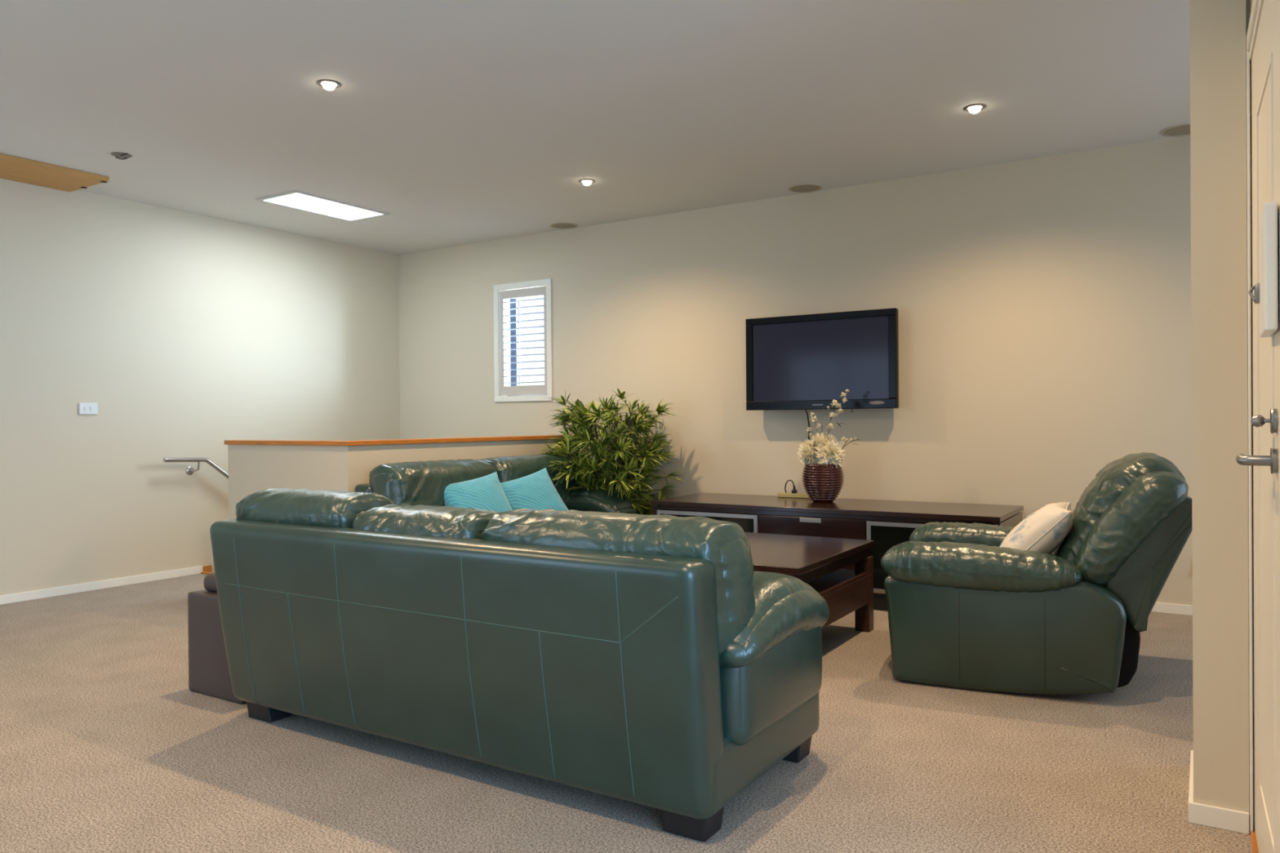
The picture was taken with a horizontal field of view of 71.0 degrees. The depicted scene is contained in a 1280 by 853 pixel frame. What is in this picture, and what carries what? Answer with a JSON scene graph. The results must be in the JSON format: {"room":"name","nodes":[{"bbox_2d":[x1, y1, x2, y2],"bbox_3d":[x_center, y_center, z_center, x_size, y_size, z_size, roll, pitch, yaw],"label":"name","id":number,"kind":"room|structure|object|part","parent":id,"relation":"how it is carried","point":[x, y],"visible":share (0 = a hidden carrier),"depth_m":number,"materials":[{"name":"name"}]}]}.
{"room":"living room","nodes":[
{"label":"living room","id":0,"kind":"room"},
{"bbox_2d":[0,177,399,595],"bbox_3d":[-4.417,0.626,4.950,0.120,4.367,8.245,0,0,32],"label":"wall","id":1,"kind":"structure","parent":0,"point":[188,334],"depth_m":6.34,"materials":[{"name":"beige paint"}]},
{"bbox_2d":[79,403,97,414],"bbox_3d":[-3.685,-0.119,5.991,0.013,0.076,0.116,0,0,32],"label":"light switch","id":2,"kind":"object","parent":1,"relation":"attached to","point":[84,408],"visible":1,"depth_m":5.99,"materials":[{"name":"white plastic"}]},
{"bbox_2d":[0,565,203,604],"bbox_3d":[-4.879,1.090,4.092,0.012,0.055,6.093,0,0,32],"label":"baseboard","id":3,"kind":"structure","parent":1,"relation":"attached to","point":[47,593],"depth_m":6.03,"materials":[{"name":"white paint"}]},
{"bbox_2d":[163,457,228,479],"bbox_3d":[-2.881,0.838,7.178,0.096,1.250,1.911,0,0,32],"label":"stair handrail","id":4,"kind":"object","parent":1,"relation":"attached to","point":[189,470],"visible":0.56,"depth_m":6.57,"materials":[{"name":"silver metal"}]},
{"bbox_2d":[203,565,211,572],"bbox_3d":[-3.232,1.066,6.696,0.015,0.050,0.065,0,0,32],"label":"trim","id":5,"kind":"structure","parent":1,"relation":"attached to","point":[206,568],"depth_m":6.69,"materials":[{"name":"brown wood"}]},
{"bbox_2d":[200,571,213,574],"bbox_3d":[-2.881,1.083,6.433,0.885,0.011,0.035,0,0,32],"label":"trim","id":6,"kind":"structure","parent":1,"relation":"attached to","point":[202,572],"depth_m":6.62,"materials":[{"name":"brown wood"}]},
{"bbox_2d":[227,438,580,519],"bbox_3d":[-1.589,0.717,6.557,1.170,1.222,2.310,0,0,32],"label":"wall","id":7,"kind":"structure","parent":0,"point":[252,468],"depth_m":5.64,"materials":[{"name":"beige paint"}]},
{"bbox_2d":[224,435,573,445],"bbox_3d":[-1.599,0.092,6.546,1.206,0.028,2.328,0,0,32],"label":"trim","id":8,"kind":"structure","parent":7,"relation":"on","point":[391,442],"depth_m":5.70,"materials":[{"name":"brown wood"}]},
{"bbox_2d":[0,0,1190,254],"bbox_3d":[-1.078,-1.633,2.819,8.020,0.120,8.245,0,0,32],"label":"ceiling","id":9,"kind":"structure","parent":0,"point":[460,122],"depth_m":4.32,"materials":[{"name":"white paint"}]},
{"bbox_2d":[0,153,109,191],"bbox_3d":[-3.970,-1.547,5.094,0.490,0.029,1.603,0,0,32],"label":"attic hatch","id":10,"kind":"object","parent":9,"relation":"attached to","point":[13,168],"visible":1,"depth_m":5.51,"materials":[{"name":"brown wood"}]},
{"bbox_2d":[110,151,132,159],"bbox_3d":[-2.997,-1.561,5.184,0.110,0.019,0.110,-1,0,-18],"label":"recessed light","id":11,"kind":"object","parent":9,"relation":"in","point":[117,154],"visible":1,"depth_m":5.18,"materials":[{"name":"grey plastic"}]},
{"bbox_3d":[-2.997,-1.569,5.184,0.068,0.002,0.068,0,0,32],"label":"bulb","id":12,"kind":"part","parent":11,"relation":"part of","materials":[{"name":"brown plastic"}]},
{"bbox_2d":[255,190,390,222],"bbox_3d":[-2.266,-1.588,6.458,0.435,0.026,0.820,0,0,32],"label":"skylight panel","id":13,"kind":"object","parent":9,"relation":"attached to","point":[297,200],"visible":0.99,"depth_m":6.47,"materials":[{"name":"grey"}]},
{"bbox_2d":[270,192,377,217],"bbox_3d":[-2.266,-1.598,6.458,0.375,0.006,0.760,0,0,32],"label":"diffuser","id":14,"kind":"object","parent":13,"relation":"attached to","point":[297,201],"depth_m":6.48,"materials":[{"name":"white plastic"}]},
{"bbox_2d":[315,79,341,90],"bbox_3d":[-1.431,-1.563,4.127,0.110,0.028,0.110,0,0,32],"label":"recessed light","id":15,"kind":"object","parent":9,"relation":"in","point":[328,86],"visible":1,"depth_m":4.11,"materials":[{"name":"white metal"}]},
{"bbox_3d":[-1.431,-1.562,4.127,0.056,0.026,0.056,0,0,32],"label":"bulb","id":16,"kind":"part","parent":15,"relation":"part of","materials":[{"name":"white glass"}]},
{"bbox_2d":[549,222,577,229],"bbox_3d":[-0.606,-1.596,7.125,0.230,0.007,0.230,0,0,32],"label":"ceiling speaker","id":17,"kind":"object","parent":9,"relation":"attached to","point":[562,225],"visible":1,"depth_m":7.12,"materials":[{"name":"beige plastic"}]},
{"bbox_2d":[551,223,576,228],"bbox_3d":[-0.606,-1.597,7.125,0.195,0.005,0.195,-1,0,-44],"label":"grille","id":18,"kind":"object","parent":17,"relation":"attached to","point":[553,225],"depth_m":7.13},
{"bbox_2d":[578,178,595,185],"bbox_3d":[-0.345,-1.581,5.827,0.110,0.028,0.110,0,0,32],"label":"recessed light","id":19,"kind":"object","parent":9,"relation":"in","point":[585,181],"visible":1,"depth_m":5.80,"materials":[{"name":"white metal"}]},
{"bbox_3d":[-0.345,-1.580,5.827,0.056,0.026,0.056,0,0,32],"label":"bulb","id":20,"kind":"part","parent":19,"relation":"part of","materials":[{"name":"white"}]},
{"bbox_2d":[787,182,822,192],"bbox_3d":[1.113,-1.604,6.036,0.230,0.007,0.230,0,0,32],"label":"ceiling speaker","id":21,"kind":"object","parent":9,"relation":"attached to","point":[807,187],"visible":1,"depth_m":6.03,"materials":[{"name":"beige plastic"}]},
{"bbox_2d":[790,184,820,191],"bbox_3d":[1.113,-1.605,6.036,0.195,0.005,0.195,0,0,19],"label":"grille","id":22,"kind":"object","parent":21,"relation":"attached to","point":[796,188],"depth_m":6.03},
{"bbox_2d":[963,103,986,113],"bbox_3d":[1.684,-1.590,4.509,0.110,0.028,0.110,0,0,32],"label":"recessed light","id":23,"kind":"object","parent":9,"relation":"in","point":[975,108],"visible":1,"depth_m":4.49,"materials":[{"name":"white metal"}]},
{"bbox_3d":[1.684,-1.589,4.509,0.056,0.026,0.056,0,0,32],"label":"bulb","id":24,"kind":"part","parent":23,"relation":"part of","materials":[{"name":"white glass"}]},
{"bbox_2d":[1160,122,1190,137],"bbox_3d":[2.956,-1.613,4.872,0.230,0.007,0.230,0,0,32],"label":"ceiling speaker","id":25,"kind":"object","parent":9,"relation":"attached to","point":[1183,129],"visible":0.71,"depth_m":4.89,"materials":[{"name":"beige plastic"}]},
{"bbox_2d":[1163,124,1190,135],"bbox_3d":[2.956,-1.613,4.872,0.195,0.005,0.195,0,0,28],"label":"grille","id":26,"kind":"object","parent":25,"relation":"attached to","point":[1175,130],"depth_m":4.88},
{"bbox_2d":[0,573,1253,852],"bbox_3d":[-1.055,1.219,2.834,7.820,0.250,8.045,0,0,32],"label":"floor","id":27,"kind":"structure","parent":0,"point":[107,746],"depth_m":2.84,"materials":[{"name":"carpet"}]},
{"bbox_2d":[187,572,246,703],"bbox_3d":[-1.574,0.845,3.841,0.370,0.494,0.540,0,0,32],"label":"storage ottoman","id":28,"kind":"object","parent":27,"relation":"on","point":[209,674],"visible":0.2,"depth_m":3.64,"materials":[{"name":"fabric"}]},
{"bbox_3d":[-1.576,0.647,3.840,0.300,0.099,0.460,0,0,32],"label":"padded lid","id":29,"kind":"part","parent":28,"relation":"part of","materials":[{"name":"grey fabric"}]},
{"bbox_2d":[354,453,635,514],"bbox_3d":[-0.829,0.640,5.722,0.906,0.874,1.904,0,0,32],"label":"leather loveseat","id":30,"kind":"object","parent":27,"relation":"on","point":[416,482],"visible":0.33,"depth_m":5.50,"materials":[{"name":"teal leather"}]},
{"bbox_3d":[-1.113,0.668,5.902,0.232,0.680,1.750,0,0,32],"label":"backrest","id":31,"kind":"part","parent":30,"relation":"part of","materials":[{"name":"green leather"}]},
{"bbox_2d":[368,458,496,506],"bbox_3d":[-1.228,0.409,5.457,0.338,0.404,0.902,0,0,32],"label":"cushion","id":32,"kind":"object","parent":30,"relation":"on","point":[416,482],"depth_m":5.18,"materials":[{"name":"green leather"}]},
{"bbox_2d":[444,471,512,512],"bbox_3d":[-0.963,0.490,5.367,0.466,0.415,0.266,-1,0,-40],"label":"throw cushion","id":33,"kind":"object","parent":30,"relation":"on","point":[486,492],"visible":0.45,"depth_m":5.34,"materials":[{"name":"teal fabric"}]},
{"bbox_2d":[481,453,580,502],"bbox_3d":[-0.764,0.403,6.192,0.339,0.405,0.901,0,0,32],"label":"cushion","id":34,"kind":"object","parent":30,"relation":"on","point":[509,468],"depth_m":6.07,"materials":[{"name":"green leather"}]},
{"bbox_2d":[500,467,568,511],"bbox_3d":[-0.689,0.490,5.762,0.488,0.431,0.272,-1,0,-36],"label":"throw cushion","id":35,"kind":"object","parent":30,"relation":"on","point":[535,491],"visible":0.5,"depth_m":5.73,"materials":[{"name":"teal fabric"}]},
{"bbox_3d":[-0.354,0.538,6.343,0.660,0.219,0.343,0,0,32],"label":"armrest","id":36,"kind":"part","parent":30,"relation":"part of","materials":[{"name":"green leather"}]},
{"bbox_2d":[209,488,829,842],"bbox_3d":[-0.487,0.659,3.119,2.184,0.858,0.906,0,0,32],"label":"leather sofa","id":37,"kind":"object","parent":27,"relation":"on","point":[646,660],"visible":1,"depth_m":2.56,"materials":[{"name":"teal leather"}]},
{"bbox_2d":[235,488,394,528],"bbox_3d":[-1.183,0.436,3.325,0.676,0.404,0.338,0,0,32],"label":"cushion","id":38,"kind":"object","parent":37,"relation":"on","point":[325,508],"depth_m":3.16,"materials":[{"name":"green leather"}]},
{"bbox_2d":[352,504,499,538],"bbox_3d":[-0.668,0.468,3.000,0.607,0.402,0.338,0,0,32],"label":"cushion","id":39,"kind":"object","parent":37,"relation":"on","point":[445,522],"depth_m":2.87,"materials":[{"name":"green leather"}]},
{"bbox_2d":[481,508,755,653],"bbox_3d":[-0.076,0.451,2.626,0.856,0.403,0.338,0,0,32],"label":"cushion","id":40,"kind":"object","parent":37,"relation":"on","point":[722,548],"depth_m":2.40,"materials":[{"name":"green leather"}]},
{"bbox_3d":[0.356,0.723,2.680,0.234,0.292,0.624,0,0,32],"label":"arm panel","id":41,"kind":"part","parent":37,"relation":"part of","materials":[{"name":"green leather"}]},
{"bbox_3d":[0.327,0.552,2.687,0.344,0.220,0.660,0,0,32],"label":"armrest","id":42,"kind":"part","parent":37,"relation":"part of","materials":[{"name":"green leather"}]},
{"bbox_2d":[537,387,684,515],"bbox_3d":[-0.271,0.398,6.455,1.087,1.341,1.046,0,0,32],"label":"potted plant","id":43,"kind":"object","parent":27,"relation":"on","point":[638,464],"visible":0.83,"depth_m":6.32,"materials":[{"name":"green plant"}]},
{"bbox_2d":[744,532,874,632],"bbox_3d":[0.472,0.838,4.577,1.145,0.468,1.030,0,0,32],"label":"coffee table","id":44,"kind":"object","parent":27,"relation":"on","point":[818,562],"visible":0.23,"depth_m":4.41,"materials":[{"name":"brown wood"}]},
{"bbox_2d":[806,568,866,595],"bbox_3d":[0.472,0.769,4.577,1.121,0.014,0.970,0,0,32],"label":"shelf","id":45,"kind":"object","parent":44,"relation":"attached to","point":[833,584],"depth_m":4.42,"materials":[{"name":"brown wood"}]},
{"bbox_3d":[1.173,0.873,4.694,0.076,0.386,0.076,0,0,32],"label":"leg","id":46,"kind":"part","parent":44,"relation":"part of","materials":[{"name":"brown wood"}]},
{"bbox_2d":[650,480,1023,610],"bbox_3d":[1.190,0.711,5.672,2.190,0.699,0.730,0,0,32],"label":"tv console","id":47,"kind":"object","parent":27,"relation":"on","point":[889,523],"depth_m":5.36,"materials":[{"name":"brown wood"}]},
{"bbox_3d":[0.425,0.756,5.753,0.677,0.363,0.006,0,0,32],"label":"glass","id":48,"kind":"part","parent":47,"relation":"part of","materials":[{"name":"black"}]},
{"bbox_3d":[0.425,0.756,5.753,0.725,0.411,0.018,0,0,32],"label":"door","id":49,"kind":"part","parent":47,"relation":"part of","materials":[{"name":"silver metal"}]},
{"bbox_3d":[1.060,0.421,6.098,0.240,0.122,0.086,0,0,32],"label":"power strip","id":50,"kind":"part","parent":47,"relation":"part of","materials":[{"name":"yellow plastic"}]},
{"bbox_3d":[1.019,0.561,5.362,0.135,0.026,0.010,0,0,32],"label":"handle","id":51,"kind":"part","parent":47,"relation":"part of","materials":[{"name":"silver metal"}]},
{"bbox_3d":[1.025,0.646,5.375,0.666,0.200,0.018,0,0,32],"label":"drawer","id":52,"kind":"part","parent":47,"relation":"part of","materials":[{"name":"brown wood"}]},
{"bbox_2d":[801,463,844,502],"bbox_3d":[1.176,0.360,5.766,0.270,0.246,0.270,0,0,32],"label":"ribbed vase","id":53,"kind":"object","parent":47,"relation":"on","point":[823,483],"visible":0.97,"depth_m":5.67,"materials":[{"name":"red ceramic"}]},
{"bbox_2d":[797,439,819,466],"bbox_3d":[1.111,0.209,5.780,0.198,0.265,0.200,0,0,32],"label":"chrysanthemum","id":54,"kind":"object","parent":53,"relation":"in","point":[806,451],"visible":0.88,"depth_m":5.74,"materials":[{"name":"beige plant"}]},
{"bbox_2d":[802,412,834,441],"bbox_3d":[1.140,0.119,5.775,0.232,0.424,0.054,0,0,32],"label":"sprig","id":55,"kind":"object","parent":53,"relation":"in","point":[829,426],"visible":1,"depth_m":5.78,"materials":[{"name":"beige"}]},
{"bbox_3d":[1.170,0.120,5.767,0.134,0.421,0.004,0,0,32],"label":"stem","id":56,"kind":"part","parent":55,"relation":"part of","materials":[{"name":"green"}]},
{"bbox_2d":[809,432,838,453],"bbox_3d":[1.181,0.188,5.765,0.197,0.304,0.194,0,0,32],"label":"chrysanthemum","id":57,"kind":"object","parent":53,"relation":"in","point":[821,438],"visible":0.44,"depth_m":5.74,"materials":[{"name":"beige plant"}]},
{"bbox_2d":[814,439,844,467],"bbox_3d":[1.204,0.212,5.710,0.201,0.259,0.197,0,0,32],"label":"chrysanthemum","id":58,"kind":"object","parent":53,"relation":"in","point":[829,454],"visible":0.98,"depth_m":5.67,"materials":[{"name":"beige plant"}]},
{"bbox_2d":[823,388,849,437],"bbox_3d":[1.244,0.046,5.709,0.183,0.568,0.058,0,0,32],"label":"sprig","id":59,"kind":"object","parent":53,"relation":"in","point":[834,402],"visible":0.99,"depth_m":5.70,"materials":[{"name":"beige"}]},
{"bbox_3d":[1.237,0.065,5.724,0.154,0.532,0.004,0,0,32],"label":"stem","id":60,"kind":"part","parent":59,"relation":"part of","materials":[{"name":"green"}]},
{"bbox_2d":[840,437,857,462],"bbox_3d":[1.292,0.173,5.679,0.231,0.216,0.041,0,0,28],"label":"sprig","id":61,"kind":"object","parent":53,"relation":"in","point":[842,438],"visible":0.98,"depth_m":5.67,"materials":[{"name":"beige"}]},
{"bbox_3d":[1.027,0.855,5.376,0.666,0.208,0.018,0,0,32],"label":"drawer","id":62,"kind":"part","parent":47,"relation":"part of","materials":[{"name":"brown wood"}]},
{"bbox_3d":[1.607,0.750,5.007,0.641,0.363,0.006,0,0,32],"label":"glass","id":63,"kind":"part","parent":47,"relation":"part of","materials":[{"name":"black glass"}]},
{"bbox_3d":[1.607,0.750,5.007,0.689,0.411,0.018,0,0,32],"label":"door","id":64,"kind":"part","parent":47,"relation":"part of","materials":[{"name":"black glass"}]},
{"bbox_2d":[880,452,1191,695],"bbox_3d":[1.737,0.592,3.942,1.181,0.956,1.023,0,0,25],"label":"recliner chair","id":65,"kind":"object","parent":27,"relation":"on","point":[966,611],"visible":0.97,"depth_m":3.52,"materials":[{"name":"green leather"}]},
{"bbox_3d":[1.714,0.571,4.378,0.769,0.194,0.253,0,0,25],"label":"armrest","id":66,"kind":"part","parent":65,"relation":"part of","materials":[{"name":"green leather"}]},
{"bbox_3d":[1.388,0.578,3.681,0.771,0.193,0.254,0,0,25],"label":"armrest","id":67,"kind":"part","parent":65,"relation":"part of","materials":[{"name":"green leather"}]},
{"bbox_3d":[1.464,0.833,3.648,0.902,0.475,0.214,0,0,25],"label":"panel","id":68,"kind":"part","parent":65,"relation":"part of","materials":[{"name":"green leather"}]},
{"bbox_2d":[999,502,1072,554],"bbox_3d":[1.690,0.481,3.842,0.298,0.300,0.425,0,0,25],"label":"throw cushion","id":69,"kind":"object","parent":65,"relation":"on","point":[1044,530],"visible":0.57,"depth_m":3.68,"materials":[{"name":"beige fabric"}]},
{"bbox_2d":[1050,452,1186,562],"bbox_3d":[2.007,0.390,3.814,0.525,0.556,0.612,0,0,25],"label":"cushion","id":70,"kind":"object","parent":65,"relation":"on","point":[1110,482],"depth_m":3.60,"materials":[{"name":"green leather"}]},
{"bbox_2d":[398,134,1192,605],"bbox_3d":[1.167,0.574,6.265,7.920,4.367,0.140,0,0,32],"label":"wall","id":71,"kind":"structure","parent":0,"point":[1043,304],"depth_m":5.83,"materials":[{"name":"beige paint"}]},
{"bbox_2d":[493,278,552,401],"bbox_3d":[-0.954,-0.712,7.568,0.619,1.000,0.147,0,0,32],"label":"window","id":72,"kind":"structure","parent":71,"relation":"in","point":[514,393],"depth_m":7.55,"materials":[{"name":"white paint"}]},
{"bbox_3d":[-1.013,-0.705,7.524,0.009,0.703,0.010,0,0,32],"label":"tilt rod","id":73,"kind":"part","parent":72,"relation":"part of","materials":[{"name":"grey paint"}]},
{"bbox_3d":[-0.922,-0.713,7.617,0.523,0.904,0.030,0,0,32],"label":"sash","id":74,"kind":"part","parent":72,"relation":"part of","materials":[{"name":"white"}]},
{"bbox_2d":[745,307,898,440],"bbox_3d":[1.226,-0.124,6.049,1.054,1.258,0.148,0,0,32],"label":"television","id":75,"kind":"object","parent":71,"relation":"attached to","point":[806,362],"visible":0.94,"depth_m":5.97,"materials":[{"name":"black plastic"}]},
{"bbox_2d":[1151,602,1192,615],"bbox_3d":[1.958,1.027,5.680,5.762,0.055,0.012,0,0,32],"label":"baseboard","id":76,"kind":"structure","parent":71,"relation":"attached to","point":[1161,607],"depth_m":5.02,"materials":[{"name":"white paint"}]},
{"bbox_2d":[1189,0,1249,833],"bbox_3d":[2.261,-0.263,2.209,1.533,2.667,0.445,0,0,32],"label":"wall","id":77,"kind":"structure","parent":0,"point":[1218,42],"depth_m":2.40,"materials":[{"name":"beige paint"}]},
{"bbox_2d":[1188,750,1248,834],"bbox_3d":[1.668,1.046,2.590,0.137,0.055,0.457,0,0,32],"label":"baseboard","id":78,"kind":"structure","parent":77,"relation":"attached to","point":[1226,819],"depth_m":2.40,"materials":[{"name":"white paint"}]},
{"bbox_2d":[1245,0,1253,782],"bbox_3d":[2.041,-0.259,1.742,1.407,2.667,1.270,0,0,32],"label":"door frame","id":79,"kind":"structure","parent":77,"relation":"in","point":[1248,2],"depth_m":2.38,"materials":[{"name":"beige paint"}]},
{"bbox_2d":[1250,828,1258,852],"bbox_3d":[1.412,1.074,1.999,0.055,0.009,0.870,0,0,32],"label":"trim","id":80,"kind":"structure","parent":77,"relation":"attached to","point":[1255,847],"depth_m":2.30,"materials":[{"name":"brown wood"}]},
{"bbox_2d":[1246,0,1263,833],"bbox_3d":[1.425,0.028,1.999,0.070,2.100,0.900,0,0,31],"label":"door frame","id":81,"kind":"structure","parent":77,"relation":"attached to","point":[1256,8],"depth_m":2.35,"materials":[{"name":"white paint"}]},
{"bbox_2d":[1235,0,1279,852],"bbox_3d":[1.405,0.057,2.028,0.107,2.018,0.819,0,0,32],"label":"door","id":82,"kind":"structure","parent":77,"relation":"in","point":[1264,118],"depth_m":1.94,"materials":[{"name":"beige paint"}]},
{"bbox_3d":[1.250,0.068,1.821,0.066,0.054,0.137,0,0,32],"label":"lever handle","id":83,"kind":"part","parent":82,"relation":"part of","materials":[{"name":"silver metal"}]},
{"bbox_3d":[1.255,-0.307,1.809,0.040,0.245,0.225,0,0,32],"label":"wall panel","id":84,"kind":"part","parent":82,"relation":"part of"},
{"bbox_3d":[1.238,-0.011,1.779,0.042,0.052,0.052,0,0,32],"label":"lock knob","id":85,"kind":"part","parent":82,"relation":"part of","materials":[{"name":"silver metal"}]},
{"bbox_3d":[1.390,0.061,1.991,0.004,1.635,0.410,0,0,31],"label":"panel moulding","id":86,"kind":"part","parent":82,"relation":"part of","materials":[{"name":"beige paint"}]}
]}

